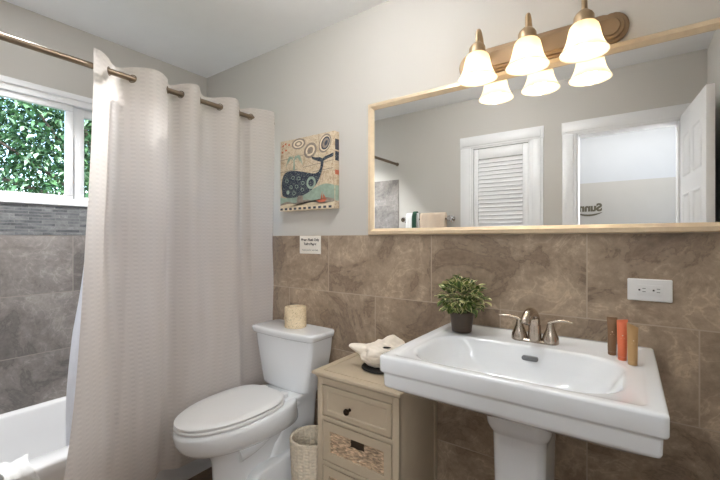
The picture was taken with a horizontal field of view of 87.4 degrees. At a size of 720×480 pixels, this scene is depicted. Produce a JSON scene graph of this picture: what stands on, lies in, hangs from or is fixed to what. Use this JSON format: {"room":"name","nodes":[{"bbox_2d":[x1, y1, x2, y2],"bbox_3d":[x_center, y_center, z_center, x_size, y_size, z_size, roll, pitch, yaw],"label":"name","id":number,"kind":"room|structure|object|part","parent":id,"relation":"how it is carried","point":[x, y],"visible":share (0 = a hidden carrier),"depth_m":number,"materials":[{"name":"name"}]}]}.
{"room":"bathroom","nodes":[
{"label":"bathroom","id":0,"kind":"room"},
{"bbox_2d":[0,0,206,98],"bbox_3d":[-1.621,0.022,2.151,0.120,2.395,1.792,0,0,35],"label":"wall","id":1,"kind":"structure","parent":0,"point":[17,62],"depth_m":2.04,"materials":[{"name":"paint"}]},
{"bbox_2d":[0,235,85,413],"bbox_3d":[-1.569,0.600,2.114,0.006,1.240,1.552,0,0,35],"label":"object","id":2,"kind":"structure","parent":1,"relation":"attached to","point":[41,275],"depth_m":1.96,"materials":[{"name":"tile"}]},
{"bbox_2d":[0,202,86,234],"bbox_3d":[-1.569,-0.101,2.114,0.007,0.162,1.552,0,0,35],"label":"trim","id":3,"kind":"structure","parent":1,"relation":"attached to","point":[15,218],"depth_m":1.97,"materials":[{"name":"tile"}]},
{"bbox_2d":[0,75,92,206],"bbox_3d":[-1.617,-0.491,2.106,0.089,0.621,1.040,0,0,35],"label":"window","id":4,"kind":"structure","parent":1,"relation":"in","point":[76,108],"depth_m":2.07,"materials":[{"name":"white paint"}]},
{"bbox_3d":[-1.738,-0.477,1.919,0.027,0.525,0.455,0,0,35],"label":"sash","id":5,"kind":"part","parent":4,"relation":"part of","materials":[{"name":"white paint"}]},
{"bbox_3d":[-1.504,-0.477,2.296,0.038,0.525,0.460,0,0,35],"label":"sash","id":6,"kind":"part","parent":4,"relation":"part of","materials":[{"name":"white paint"}]},
{"bbox_2d":[4,0,388,77],"bbox_3d":[-0.387,-1.225,1.274,3.147,0.100,1.792,0,0,35],"label":"ceiling","id":7,"kind":"structure","parent":0,"point":[205,38],"depth_m":2.05,"materials":[{"name":"paint"}]},
{"bbox_2d":[188,467,211,479],"bbox_3d":[-0.387,1.270,1.274,3.147,0.100,1.792,0,0,35],"label":"floor","id":8,"kind":"structure","parent":0,"point":[206,474],"depth_m":1.94,"materials":[{"name":"tile"}]},
{"bbox_2d":[0,396,211,479],"bbox_3d":[-1.279,1.038,1.911,0.699,0.363,1.542,0,0,35],"label":"bathtub","id":9,"kind":"object","parent":8,"relation":"on","point":[38,430],"visible":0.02,"depth_m":1.88,"materials":[{"name":"white ceramic"}]},
{"bbox_2d":[0,453,39,479],"bbox_3d":[-1.277,0.863,1.404,0.162,0.066,0.109,0,0,35],"label":"washcloth","id":10,"kind":"object","parent":9,"relation":"on","point":[19,469],"visible":0.99,"depth_m":1.38,"materials":[{"name":"white fabric"}]},
{"bbox_2d":[172,319,333,479],"bbox_3d":[-0.533,0.851,1.844,0.464,0.738,0.752,0,0,35],"label":"toilet","id":11,"kind":"object","parent":8,"relation":"on","point":[244,431],"visible":0.95,"depth_m":1.80,"materials":[{"name":"white ceramic"}]},
{"bbox_3d":[-0.602,0.794,1.748,0.348,0.016,0.508,0,0,35],"label":"seat","id":12,"kind":"part","parent":11,"relation":"part of","materials":[{"name":"white plastic"}]},
{"bbox_3d":[-0.603,0.773,1.746,0.344,0.020,0.502,0,0,35],"label":"lid","id":13,"kind":"part","parent":11,"relation":"part of","materials":[{"name":"white plastic"}]},
{"bbox_3d":[-0.545,1.012,1.828,0.372,0.417,0.712,0,0,35],"label":"bowl","id":14,"kind":"part","parent":11,"relation":"part of","materials":[{"name":"white ceramic"}]},
{"bbox_3d":[-0.377,0.502,2.065,0.464,0.041,0.210,0,0,35],"label":"tank lid","id":15,"kind":"part","parent":11,"relation":"part of","materials":[{"name":"white ceramic"}]},
{"bbox_3d":[-0.370,0.660,2.074,0.430,0.281,0.188,0,0,35],"label":"tank","id":16,"kind":"part","parent":11,"relation":"part of","materials":[{"name":"white ceramic"}]},
{"bbox_2d":[284,305,306,328],"bbox_3d":[-0.354,0.425,2.069,0.120,0.113,0.120,0,0,35],"label":"toilet roll","id":17,"kind":"object","parent":11,"relation":"on","point":[295,316],"visible":1,"depth_m":2.02,"materials":[{"name":"white paper"}]},
{"bbox_2d":[290,425,317,479],"bbox_3d":[-0.233,1.075,1.804,0.204,0.278,0.205,0,0,3],"label":"basket","id":18,"kind":"object","parent":8,"relation":"on","point":[303,440],"visible":0.61,"depth_m":1.72,"materials":[{"name":"wicker"}]},
{"bbox_2d":[312,352,436,479],"bbox_3d":[0.071,0.897,1.664,0.443,0.646,0.377,0,0,35],"label":"storage cabinet","id":19,"kind":"object","parent":8,"relation":"on","point":[368,429],"visible":0.98,"depth_m":1.55,"materials":[{"name":"beige paint"}]},
{"bbox_3d":[-0.015,1.063,1.544,0.342,0.166,0.017,0,0,35],"label":"drawer","id":20,"kind":"part","parent":19,"relation":"part of","materials":[{"name":"beige paint"}]},
{"bbox_3d":[-0.051,0.705,1.540,0.028,0.028,0.033,0,0,35],"label":"knob","id":21,"kind":"part","parent":19,"relation":"part of","materials":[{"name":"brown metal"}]},
{"bbox_3d":[-0.015,0.871,1.543,0.282,0.104,0.006,0,0,35],"label":"wicker panel","id":22,"kind":"part","parent":19,"relation":"part of","materials":[{"name":"beige wicker"}]},
{"bbox_3d":[-0.015,0.871,1.544,0.342,0.166,0.017,0,0,35],"label":"drawer","id":23,"kind":"part","parent":19,"relation":"part of","materials":[{"name":"beige paint"}]},
{"bbox_3d":[-0.015,0.697,1.544,0.342,0.128,0.017,0,0,35],"label":"drawer","id":24,"kind":"part","parent":19,"relation":"part of","materials":[{"name":"beige paint"}]},
{"bbox_2d":[349,335,404,373],"bbox_3d":[0.084,0.502,1.685,0.227,0.143,0.178,0,0,35],"label":"shell ornament","id":25,"kind":"object","parent":19,"relation":"on","point":[369,353],"visible":0.58,"depth_m":1.65,"materials":[{"name":"white ceramic"}]},
{"bbox_2d":[380,322,669,479],"bbox_3d":[0.518,0.791,1.218,0.708,0.857,0.593,0,0,35],"label":"pedestal sink","id":26,"kind":"object","parent":8,"relation":"on","point":[529,393],"visible":0.97,"depth_m":1.11,"materials":[{"name":"white ceramic"}]},
{"bbox_2d":[434,274,491,332],"bbox_3d":[0.411,0.249,1.484,0.224,0.227,0.206,0,0,35],"label":"potted plant","id":27,"kind":"object","parent":26,"relation":"on","point":[462,311],"visible":1,"depth_m":1.45,"materials":[{"name":"green plant"}]},
{"bbox_3d":[0.392,0.254,1.487,0.154,0.084,0.098,0,0,18],"label":"stem","id":28,"kind":"part","parent":27,"relation":"part of","materials":[{"name":"green plant"}]},
{"bbox_3d":[0.401,0.324,1.486,0.093,0.078,0.093,0,0,35],"label":"pot","id":29,"kind":"part","parent":27,"relation":"part of","materials":[{"name":"grey ceramic"}]},
{"bbox_2d":[499,307,572,345],"bbox_3d":[0.621,0.303,1.344,0.192,0.127,0.163,0,0,-5],"label":"faucet","id":30,"kind":"object","parent":26,"relation":"on","point":[530,317],"visible":1,"depth_m":1.33,"materials":[{"name":"silver metal"}]},
{"bbox_3d":[0.556,0.289,1.393,0.080,0.024,0.021,0,0,28],"label":"lever","id":31,"kind":"part","parent":30,"relation":"part of","materials":[{"name":"silver metal"}]},
{"bbox_3d":[0.584,0.326,1.379,0.055,0.075,0.055,0,0,35],"label":"handle","id":32,"kind":"part","parent":30,"relation":"part of","materials":[{"name":"silver metal"}]},
{"bbox_3d":[0.597,0.301,1.312,0.050,0.123,0.142,0,0,35],"label":"spout","id":33,"kind":"part","parent":30,"relation":"part of","materials":[{"name":"silver metal"}]},
{"bbox_3d":[0.625,0.362,1.349,0.148,0.010,0.044,0,0,35],"label":"plate","id":34,"kind":"part","parent":30,"relation":"part of","materials":[{"name":"silver metal"}]},
{"bbox_3d":[0.667,0.326,1.320,0.055,0.075,0.055,0,0,35],"label":"handle","id":35,"kind":"part","parent":30,"relation":"part of","materials":[{"name":"silver metal"}]},
{"bbox_3d":[0.689,0.289,1.298,0.080,0.024,0.021,0,0,43],"label":"lever","id":36,"kind":"part","parent":30,"relation":"part of","materials":[{"name":"silver metal"}]},
{"bbox_2d":[607,317,616,355],"bbox_3d":[0.801,0.307,1.198,0.026,0.118,0.025,0,0,-18],"label":"toiletry tube","id":37,"kind":"object","parent":26,"relation":"on","point":[611,321],"visible":0.98,"depth_m":1.19,"materials":[{"name":"brown plastic"}]},
{"bbox_2d":[617,319,627,360],"bbox_3d":[0.796,0.304,1.144,0.026,0.124,0.025,0,0,-18],"label":"toiletry tube","id":38,"kind":"object","parent":26,"relation":"on","point":[621,324],"visible":0.94,"depth_m":1.14,"materials":[{"name":"orange plastic"}]},
{"bbox_2d":[627,322,637,365],"bbox_3d":[0.796,0.305,1.101,0.026,0.122,0.025,0,0,-26],"label":"toiletry tube","id":39,"kind":"object","parent":26,"relation":"on","point":[632,331],"visible":1,"depth_m":1.09,"materials":[{"name":"beige plastic"}]},
{"bbox_2d":[207,0,719,235],"bbox_3d":[0.099,0.022,1.958,3.147,2.395,0.114,0,0,35],"label":"wall","id":40,"kind":"structure","parent":0,"point":[326,79],"depth_m":1.95,"materials":[{"name":"paint"}]},
{"bbox_2d":[0,32,274,124],"bbox_3d":[-0.986,-0.710,1.702,0.036,0.036,1.543,0,0,35],"label":"shower rod","id":41,"kind":"object","parent":40,"relation":"attached to","point":[4,37],"visible":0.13,"depth_m":1.49,"materials":[{"name":"brown metal"}]},
{"bbox_2d":[64,48,273,479],"bbox_3d":[-0.862,0.152,1.844,0.167,1.836,1.108,0,0,31],"label":"shower curtain","id":42,"kind":"object","parent":41,"relation":"hanging from","point":[178,273],"visible":0.92,"depth_m":1.74,"materials":[{"name":"fabric"}]},
{"bbox_2d":[66,267,83,445],"bbox_3d":[-1.018,0.190,1.901,0.198,1.660,0.730,0,0,35],"label":"liner","id":43,"kind":"object","parent":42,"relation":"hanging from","point":[73,360],"visible":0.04,"depth_m":1.63,"materials":[{"name":"plastic"}]},
{"bbox_2d":[280,131,338,211],"bbox_3d":[-0.294,-0.370,2.137,0.415,0.413,0.045,0,0,35],"label":"wall picture","id":44,"kind":"object","parent":40,"relation":"attached to","point":[309,164],"visible":1,"depth_m":2.10,"materials":[{"name":"fabric"}]},
{"bbox_2d":[300,236,320,253],"bbox_3d":[-0.285,0.033,2.151,0.162,0.102,0.003,0,0,35],"label":"notice","id":45,"kind":"object","parent":40,"relation":"attached to","point":[308,244],"visible":1,"depth_m":2.15,"materials":[{"name":"white paper"}]},
{"bbox_2d":[272,233,719,479],"bbox_3d":[0.352,0.600,1.704,2.200,1.240,0.006,0,0,35],"label":"tile wainscoting","id":46,"kind":"structure","parent":40,"relation":"attached to","point":[366,289],"depth_m":1.44,"materials":[{"name":"tile"}]},
{"bbox_2d":[458,0,629,86],"bbox_3d":[0.622,-0.725,1.388,0.604,0.206,0.207,0,0,35],"label":"vanity light","id":47,"kind":"object","parent":40,"relation":"attached to","point":[589,37],"visible":1,"depth_m":1.35,"materials":[{"name":"white glass"}]},
{"bbox_3d":[0.457,-0.671,1.469,0.148,0.099,0.148,0,0,35],"label":"lamp shade","id":48,"kind":"part","parent":47,"relation":"part of","materials":[{"name":"white glass"}]},
{"bbox_3d":[0.489,-0.772,1.513,0.036,0.110,0.124,0,0,35],"label":"arm","id":49,"kind":"part","parent":47,"relation":"part of","materials":[{"name":"gold metal"}]},
{"bbox_3d":[0.605,-0.671,1.364,0.148,0.099,0.148,0,0,35],"label":"lamp shade","id":50,"kind":"part","parent":47,"relation":"part of","materials":[{"name":"white glass"}]},
{"bbox_3d":[0.636,-0.772,1.408,0.036,0.110,0.124,0,0,35],"label":"arm","id":51,"kind":"part","parent":47,"relation":"part of","materials":[{"name":"gold metal"}]},
{"bbox_3d":[0.749,-0.671,1.261,0.148,0.099,0.148,0,0,35],"label":"lamp shade","id":52,"kind":"part","parent":47,"relation":"part of","materials":[{"name":"white glass"}]},
{"bbox_3d":[0.780,-0.772,1.305,0.036,0.110,0.124,0,0,35],"label":"arm","id":53,"kind":"part","parent":47,"relation":"part of","materials":[{"name":"gold metal"}]},
{"bbox_2d":[368,17,719,234],"bbox_3d":[0.616,-0.350,1.503,1.407,0.658,0.023,0,0,35],"label":"wall mirror","id":54,"kind":"object","parent":40,"relation":"attached to","point":[625,139],"visible":0.86,"depth_m":1.41,"materials":[{"name":"beige wood"}]},
{"bbox_2d":[627,278,672,302],"bbox_3d":[0.966,0.171,1.259,0.120,0.074,0.011,0,0,35],"label":"wall outlet","id":55,"kind":"object","parent":40,"relation":"attached to","point":[655,290],"visible":1,"depth_m":1.25,"materials":[{"name":"white plastic"}]},
{"bbox_2d":[637,285,662,295],"bbox_3d":[0.965,0.171,1.257,0.068,0.034,0.004,0,0,35],"label":"receptacle","id":56,"kind":"object","parent":55,"relation":"attached to","point":[642,290],"depth_m":1.25,"materials":[{"name":"white plastic"}]},
{"label":"outside","id":57,"kind":"structure","parent":0,"visible":0},
{"bbox_3d":[-16.456,1.620,13.645,37.363,0.200,60.000,0,0,35],"label":"ground","id":58,"kind":"structure","parent":57,"visible":0},
{"bbox_2d":[0,97,91,197],"bbox_3d":[-3.810,-0.892,5.362,3.199,4.850,4.757,0,0,35],"label":"tree","id":59,"kind":"object","parent":58,"relation":"on","point":[37,157],"visible":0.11,"depth_m":4.48,"materials":[{"name":"green plant"}]}
]}

